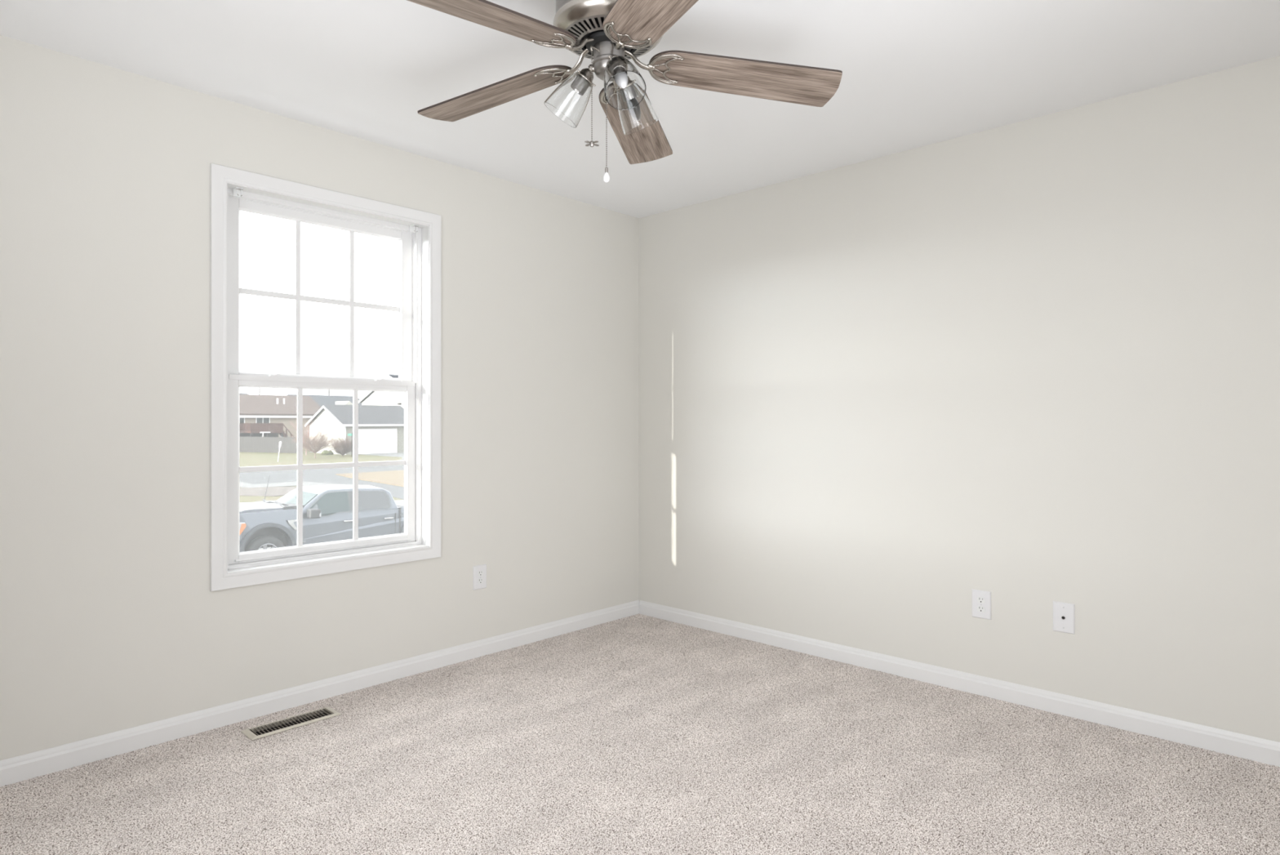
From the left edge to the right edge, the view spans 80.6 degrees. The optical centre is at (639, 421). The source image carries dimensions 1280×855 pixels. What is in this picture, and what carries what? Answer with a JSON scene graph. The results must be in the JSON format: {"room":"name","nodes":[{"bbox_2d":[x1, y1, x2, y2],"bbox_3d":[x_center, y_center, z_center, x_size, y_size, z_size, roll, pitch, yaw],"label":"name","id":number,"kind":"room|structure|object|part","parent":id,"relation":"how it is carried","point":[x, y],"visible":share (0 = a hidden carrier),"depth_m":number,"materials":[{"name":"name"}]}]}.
{"room":"empty bedroom","nodes":[
{"label":"empty bedroom","id":0,"kind":"room"},
{"bbox_2d":[0,35,639,759],"bbox_3d":[-1.590,-0.037,3.065,0.120,2.640,4.740,0,0,43],"label":"wall","id":1,"kind":"structure","parent":0,"point":[111,620],"depth_m":2.87,"materials":[{"name":"white paint"}]},
{"bbox_2d":[0,600,639,786],"bbox_3d":[-1.541,1.143,3.019,0.014,0.080,4.500,0,0,43],"label":"baseboard","id":2,"kind":"structure","parent":1,"relation":"attached to","point":[43,762],"depth_m":3.05,"materials":[{"name":"white paint"}]},
{"bbox_2d":[209,163,440,591],"bbox_3d":[-1.355,-0.170,3.313,0.150,1.644,1.007,0,0,43],"label":"window","id":3,"kind":"structure","parent":1,"relation":"in","point":[419,308],"depth_m":3.27,"materials":[{"name":"white paint"}]},
{"bbox_2d":[233,186,243,197],"bbox_3d":[-1.605,-0.914,3.013,0.034,0.034,0.028,0,0,43],"label":"bracket","id":4,"kind":"object","parent":3,"relation":"attached to","point":[237,192],"visible":1,"depth_m":3.01,"materials":[{"name":"white plastic"}]},
{"bbox_3d":[-1.399,-0.540,3.354,0.030,0.742,0.839,0,0,43],"label":"sash","id":5,"kind":"part","parent":3,"relation":"part of","materials":[{"name":"white plastic"}]},
{"bbox_3d":[-1.375,0.194,3.330,0.030,0.757,0.840,0,0,43],"label":"sash","id":6,"kind":"part","parent":3,"relation":"part of","materials":[{"name":"white plastic"}]},
{"bbox_3d":[-1.359,0.559,3.315,0.012,0.012,0.780,0,0,43],"label":"finger rail","id":7,"kind":"part","parent":3,"relation":"part of","materials":[{"name":"white plastic"}]},
{"bbox_2d":[409,224,417,232],"bbox_3d":[-1.073,-0.914,3.581,0.034,0.034,0.028,0,0,43],"label":"bracket","id":8,"kind":"object","parent":3,"relation":"attached to","point":[412,228],"visible":1,"depth_m":3.58,"materials":[{"name":"white plastic"}]},
{"bbox_2d":[473,564,486,590],"bbox_3d":[-0.807,0.785,3.808,0.008,0.120,0.079,0,0,43],"label":"wall outlet","id":9,"kind":"object","parent":1,"relation":"attached to","point":[479,571],"visible":1,"depth_m":3.80,"materials":[{"name":"white plastic"}]},
{"bbox_2d":[477,577,483,583],"bbox_3d":[-0.805,0.804,3.806,0.002,0.028,0.034,0,0,43],"label":"receptacle","id":10,"kind":"object","parent":9,"relation":"attached to","point":[480,580],"depth_m":3.80,"materials":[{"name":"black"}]},
{"bbox_2d":[477,569,483,576],"bbox_3d":[-0.805,0.765,3.806,0.002,0.028,0.034,0,0,43],"label":"receptacle","id":11,"kind":"object","parent":9,"relation":"attached to","point":[480,572],"depth_m":3.80,"materials":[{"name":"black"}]},
{"bbox_2d":[358,373,404,408],"bbox_3d":[-30.993,-1.522,110.486,17.738,10.209,12.820,0,0,43],"label":"house","id":12,"kind":"structure","parent":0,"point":[371,397],"depth_m":107.23,"materials":[{"name":"grey"}]},
{"bbox_2d":[0,613,1279,854],"bbox_3d":[0.000,1.183,2.225,3.350,0.004,3.550,0,0,43],"label":"floor","id":13,"kind":"structure","parent":0,"point":[637,734],"depth_m":2.52,"materials":[{"name":"carpet"}]},
{"bbox_2d":[241,706,341,739],"bbox_3d":[-1.363,1.229,2.959,0.113,0.110,0.342,0,0,43],"label":"floor vent","id":14,"kind":"object","parent":13,"relation":"in","point":[269,728],"visible":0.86,"depth_m":2.96,"materials":[{"name":"metal"}]},
{"bbox_2d":[0,0,1279,217],"bbox_3d":[-0.015,-1.317,1.588,4.440,0.120,4.740,0,0,43],"label":"ceiling","id":15,"kind":"structure","parent":0,"point":[917,73],"depth_m":2.67,"materials":[{"name":"white paint"}]},
{"bbox_2d":[406,0,842,182],"bbox_3d":[-0.132,-0.959,2.091,1.275,0.597,1.264,0,0,43],"label":"ceiling fan","id":16,"kind":"object","parent":15,"relation":"hanging from","point":[610,33],"visible":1,"depth_m":2.08,"materials":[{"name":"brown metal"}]},
{"bbox_3d":[-0.386,-0.995,1.836,0.546,0.008,0.162,-4,14,-42],"label":"fan blade","id":17,"kind":"part","parent":16,"relation":"part of","materials":[{"name":"brown wood"}]},
{"bbox_3d":[-0.436,-0.998,2.302,0.546,0.008,0.162,-4,8,30],"label":"fan blade","id":18,"kind":"part","parent":16,"relation":"part of","materials":[{"name":"brown wood"}]},
{"bbox_3d":[-0.207,-0.904,2.120,0.131,0.146,0.119,0,0,43],"label":"lamp shade","id":19,"kind":"part","parent":16,"relation":"part of","materials":[{"name":"clear glass"}]},
{"bbox_3d":[-0.158,-0.969,2.113,0.061,0.060,0.062,0,0,43],"label":"lamp arm","id":20,"kind":"part","parent":16,"relation":"part of","materials":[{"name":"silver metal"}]},
{"bbox_3d":[-0.132,-0.890,2.060,0.004,0.254,0.004,0,0,43],"label":"pull chain","id":21,"kind":"part","parent":16,"relation":"part of","materials":[{"name":"silver metal"}]},
{"bbox_3d":[-0.125,-1.019,2.066,0.027,0.015,0.006,0,0,-44],"label":"chain spout","id":22,"kind":"part","parent":16,"relation":"part of","materials":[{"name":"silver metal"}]},
{"bbox_3d":[-0.092,-0.825,2.085,0.004,0.251,0.004,0,0,43],"label":"pull chain","id":23,"kind":"part","parent":16,"relation":"part of","materials":[{"name":"silver metal"}]},
{"bbox_3d":[-0.052,-0.919,2.011,0.035,0.086,0.068,0,0,-12],"label":"light bulb","id":24,"kind":"part","parent":16,"relation":"part of","materials":[{"name":"white glass"}]},
{"bbox_3d":[-0.050,-0.904,1.988,0.134,0.146,0.115,0,0,43],"label":"lamp shade","id":25,"kind":"part","parent":16,"relation":"part of","materials":[{"name":"clear glass"}]},
{"bbox_3d":[-0.014,-0.976,2.488,0.162,0.008,0.546,-10,-7,11],"label":"fan blade","id":26,"kind":"part","parent":16,"relation":"part of","materials":[{"name":"brown wood"}]},
{"bbox_3d":[-0.013,-0.904,2.193,0.110,0.146,0.138,0,0,43],"label":"lamp shade","id":27,"kind":"part","parent":16,"relation":"part of","materials":[{"name":"clear glass"}]},
{"bbox_3d":[0.045,-0.980,1.736,0.162,0.008,0.546,13,0,-21],"label":"fan blade","id":28,"kind":"part","parent":16,"relation":"part of","materials":[{"name":"brown wood"}]},
{"bbox_3d":[0.295,-0.976,2.142,0.546,0.008,0.162,5,-11,-6],"label":"fan blade","id":29,"kind":"part","parent":16,"relation":"part of","materials":[{"name":"brown wood"}]},
{"bbox_2d":[639,56,1279,742],"bbox_3d":[1.609,-0.037,3.232,4.320,2.640,0.120,0,0,43],"label":"wall","id":30,"kind":"structure","parent":0,"point":[1033,363],"depth_m":3.21,"materials":[{"name":"white paint"}]},
{"bbox_2d":[639,600,1279,766],"bbox_3d":[1.525,1.143,3.219,4.185,0.080,0.014,0,0,43],"label":"baseboard","id":31,"kind":"structure","parent":30,"relation":"attached to","point":[1267,751],"depth_m":3.20,"materials":[{"name":"white paint"}]},
{"bbox_2d":[972,588,991,619],"bbox_3d":[1.478,0.792,3.267,0.079,0.120,0.008,0,0,43],"label":"wall outlet","id":32,"kind":"object","parent":30,"relation":"attached to","point":[981,599],"visible":1,"depth_m":3.26,"materials":[{"name":"white plastic"}]},
{"bbox_2d":[977,605,985,612],"bbox_3d":[1.477,0.811,3.265,0.034,0.028,0.002,0,0,43],"label":"receptacle","id":33,"kind":"object","parent":32,"relation":"attached to","point":[980,608],"depth_m":3.26,"materials":[{"name":"white plastic"}]},
{"bbox_2d":[977,596,985,603],"bbox_3d":[1.477,0.772,3.265,0.034,0.028,0.002,0,0,43],"label":"receptacle","id":34,"kind":"object","parent":32,"relation":"attached to","point":[980,599],"depth_m":3.26,"materials":[{"name":"white plastic"}]},
{"bbox_2d":[1053,600,1075,634],"bbox_3d":[1.710,0.792,3.047,0.079,0.120,0.012,0,0,43],"label":"cable plate","id":35,"kind":"object","parent":30,"relation":"attached to","point":[1064,613],"visible":1,"depth_m":3.04,"materials":[{"name":"white plastic"}]},
{"label":"outside","id":36,"kind":"structure","parent":0,"visible":0},
{"bbox_2d":[239,448,402,502],"bbox_3d":[-185.174,3.883,246.872,598.500,0.600,700.000,0,0,43],"label":"lawn","id":37,"kind":"structure","parent":36,"point":[246,459],"depth_m":71.54,"materials":[{"name":"green plant"}]},
{"bbox_2d":[239,435,297,453],"bbox_3d":[-46.503,2.658,88.661,17.439,1.850,0.131,0,0,22],"label":"fence","id":38,"kind":"object","parent":37,"relation":"on","point":[246,444],"visible":0.48,"depth_m":87.18,"materials":[{"name":"grey wood"}]},
{"bbox_2d":[277,440,281,461],"bbox_3d":[-32.285,2.673,67.570,0.352,1.830,0.202,0,0,19],"label":"marker stake","id":39,"kind":"object","parent":37,"relation":"on","point":[280,442],"visible":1,"depth_m":67.52,"materials":[{"name":"grey"}]},
{"bbox_2d":[239,394,320,444],"bbox_3d":[-58.610,-0.131,101.482,16.950,7.429,29.860,0,0,43],"label":"house","id":40,"kind":"structure","parent":37,"relation":"on","point":[258,413],"depth_m":104.95,"materials":[{"name":"brown"}]},
{"bbox_3d":[-53.659,-0.185,100.965,0.100,1.295,1.210,0,0,43],"label":"pane","id":41,"kind":"part","parent":40,"relation":"part of","materials":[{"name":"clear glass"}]},
{"bbox_3d":[-50.709,0.699,100.807,4.500,0.992,4.124,0,0,43],"label":"railing","id":42,"kind":"part","parent":40,"relation":"part of","materials":[{"name":"red wood"}]},
{"bbox_3d":[-51.597,0.327,103.163,0.100,2.098,1.630,0,0,43],"label":"pane","id":43,"kind":"part","parent":40,"relation":"part of","materials":[{"name":"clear glass"}]},
{"bbox_2d":[285,414,327,454],"bbox_3d":[-35.287,1.240,80.574,5.362,4.691,4.642,0,0,43],"label":"slender bare tree","id":44,"kind":"object","parent":37,"relation":"on","point":[293,425],"visible":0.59,"depth_m":80.61,"materials":[{"name":"brown plant"}]},
{"bbox_2d":[289,426,343,457],"bbox_3d":[-31.478,2.022,73.387,4.936,3.130,4.549,0,0,-22],"label":"bare tree","id":45,"kind":"object","parent":37,"relation":"on","point":[321,439],"visible":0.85,"depth_m":73.02,"materials":[{"name":"brown plant"}]},
{"bbox_2d":[287,394,361,406],"bbox_3d":[-60.212,-0.734,143.994,16.450,8.635,13.119,0,0,43],"label":"house","id":46,"kind":"structure","parent":37,"relation":"on","point":[320,400],"depth_m":142.51,"materials":[{"name":"grey"}]},
{"bbox_2d":[320,449,333,454],"bbox_3d":[-33.814,3.327,81.502,1.287,0.511,1.290,0,0,43],"label":"shrub","id":47,"kind":"object","parent":37,"relation":"on","point":[324,451],"visible":0.95,"depth_m":81.09,"materials":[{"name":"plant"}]},
{"bbox_2d":[326,432,360,456],"bbox_3d":[-30.797,2.409,77.821,3.667,2.394,3.610,0,0,-27],"label":"bush","id":48,"kind":"object","parent":37,"relation":"on","point":[345,443],"visible":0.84,"depth_m":77.47,"materials":[{"name":"brown plant"}]},
{"bbox_2d":[305,404,404,454],"bbox_3d":[-32.110,0.834,87.630,9.660,5.498,9.470,0,0,43],"label":"house","id":49,"kind":"structure","parent":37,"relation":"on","point":[380,427],"depth_m":84.68,"materials":[{"name":"grey"}]},
{"bbox_3d":[-29.399,2.201,84.184,0.130,2.763,4.882,0,0,43],"label":"door frame","id":50,"kind":"part","parent":49,"relation":"part of","materials":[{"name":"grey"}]},
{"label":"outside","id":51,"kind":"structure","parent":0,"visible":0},
{"bbox_2d":[358,452,404,460],"bbox_3d":[-20.299,3.718,81.135,16.977,0.330,20.206,0,0,43],"label":"driveway","id":52,"kind":"structure","parent":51,"point":[398,454],"depth_m":81.50,"materials":[{"name":"concrete"}]},
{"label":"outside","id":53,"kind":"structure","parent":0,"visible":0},
{"bbox_3d":[-7.266,3.718,21.412,5.500,0.330,17.500,0,0,43],"label":"driveway","id":54,"kind":"object","parent":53,"visible":0},
{"bbox_2d":[239,475,404,551],"bbox_3d":[-7.954,2.520,19.962,2.544,2.196,6.520,0,-2,43],"label":"pickup truck","id":55,"kind":"object","parent":54,"relation":"on","point":[327,509],"visible":0.41,"depth_m":18.77,"materials":[{"name":"grey paint"}]},
{"bbox_2d":[239,501,283,513],"bbox_3d":[-9.544,2.151,18.266,1.700,0.295,1.550,0,-2,43],"label":"hood","id":56,"kind":"object","parent":55,"relation":"attached to","point":[258,506],"depth_m":17.97,"materials":[{"name":"grey paint"}]},
{"bbox_2d":[286,519,297,529],"bbox_3d":[-8.338,2.480,18.089,0.042,0.260,0.260,0,-2,43],"label":"vent","id":57,"kind":"object","parent":55,"relation":"attached to","point":[291,524],"depth_m":18.07,"materials":[{"name":"silver metal"}]},
{"bbox_2d":[306,508,321,518],"bbox_3d":[-7.959,2.233,18.347,0.342,0.226,0.265,0,0,43],"label":"mirror","id":58,"kind":"object","parent":55,"relation":"attached to","point":[311,513],"depth_m":18.22,"materials":[{"name":"grey mirror"}]},
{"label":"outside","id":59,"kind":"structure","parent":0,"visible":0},
{"bbox_2d":[335,470,404,486],"bbox_3d":[-14.334,3.708,45.497,8.735,0.350,26.036,0,0,-17],"label":"lawn","id":60,"kind":"structure","parent":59,"point":[396,477],"depth_m":48.51,"materials":[{"name":"plant"}]},
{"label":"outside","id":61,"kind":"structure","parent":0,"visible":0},
{"bbox_2d":[239,481,351,487],"bbox_3d":[-21.984,3.716,43.457,16.580,0.335,4.135,0,0,31],"label":"sidewalk","id":62,"kind":"structure","parent":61,"point":[242,484],"depth_m":42.42,"materials":[{"name":"concrete"}]},
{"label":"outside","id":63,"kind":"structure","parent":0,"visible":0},
{"bbox_2d":[239,486,297,496],"bbox_3d":[-21.506,3.718,39.352,9.592,0.330,5.050,0,0,12],"label":"soil strip","id":64,"kind":"object","parent":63,"point":[271,491],"visible":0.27,"depth_m":38.49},
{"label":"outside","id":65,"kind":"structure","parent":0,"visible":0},
{"bbox_2d":[239,464,404,499],"bbox_3d":[-14.983,3.723,50.008,35.143,0.320,22.362,0,0,43],"label":"street","id":66,"kind":"structure","parent":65,"point":[316,475],"depth_m":48.22,"materials":[{"name":"grey asphalt"}]}
]}

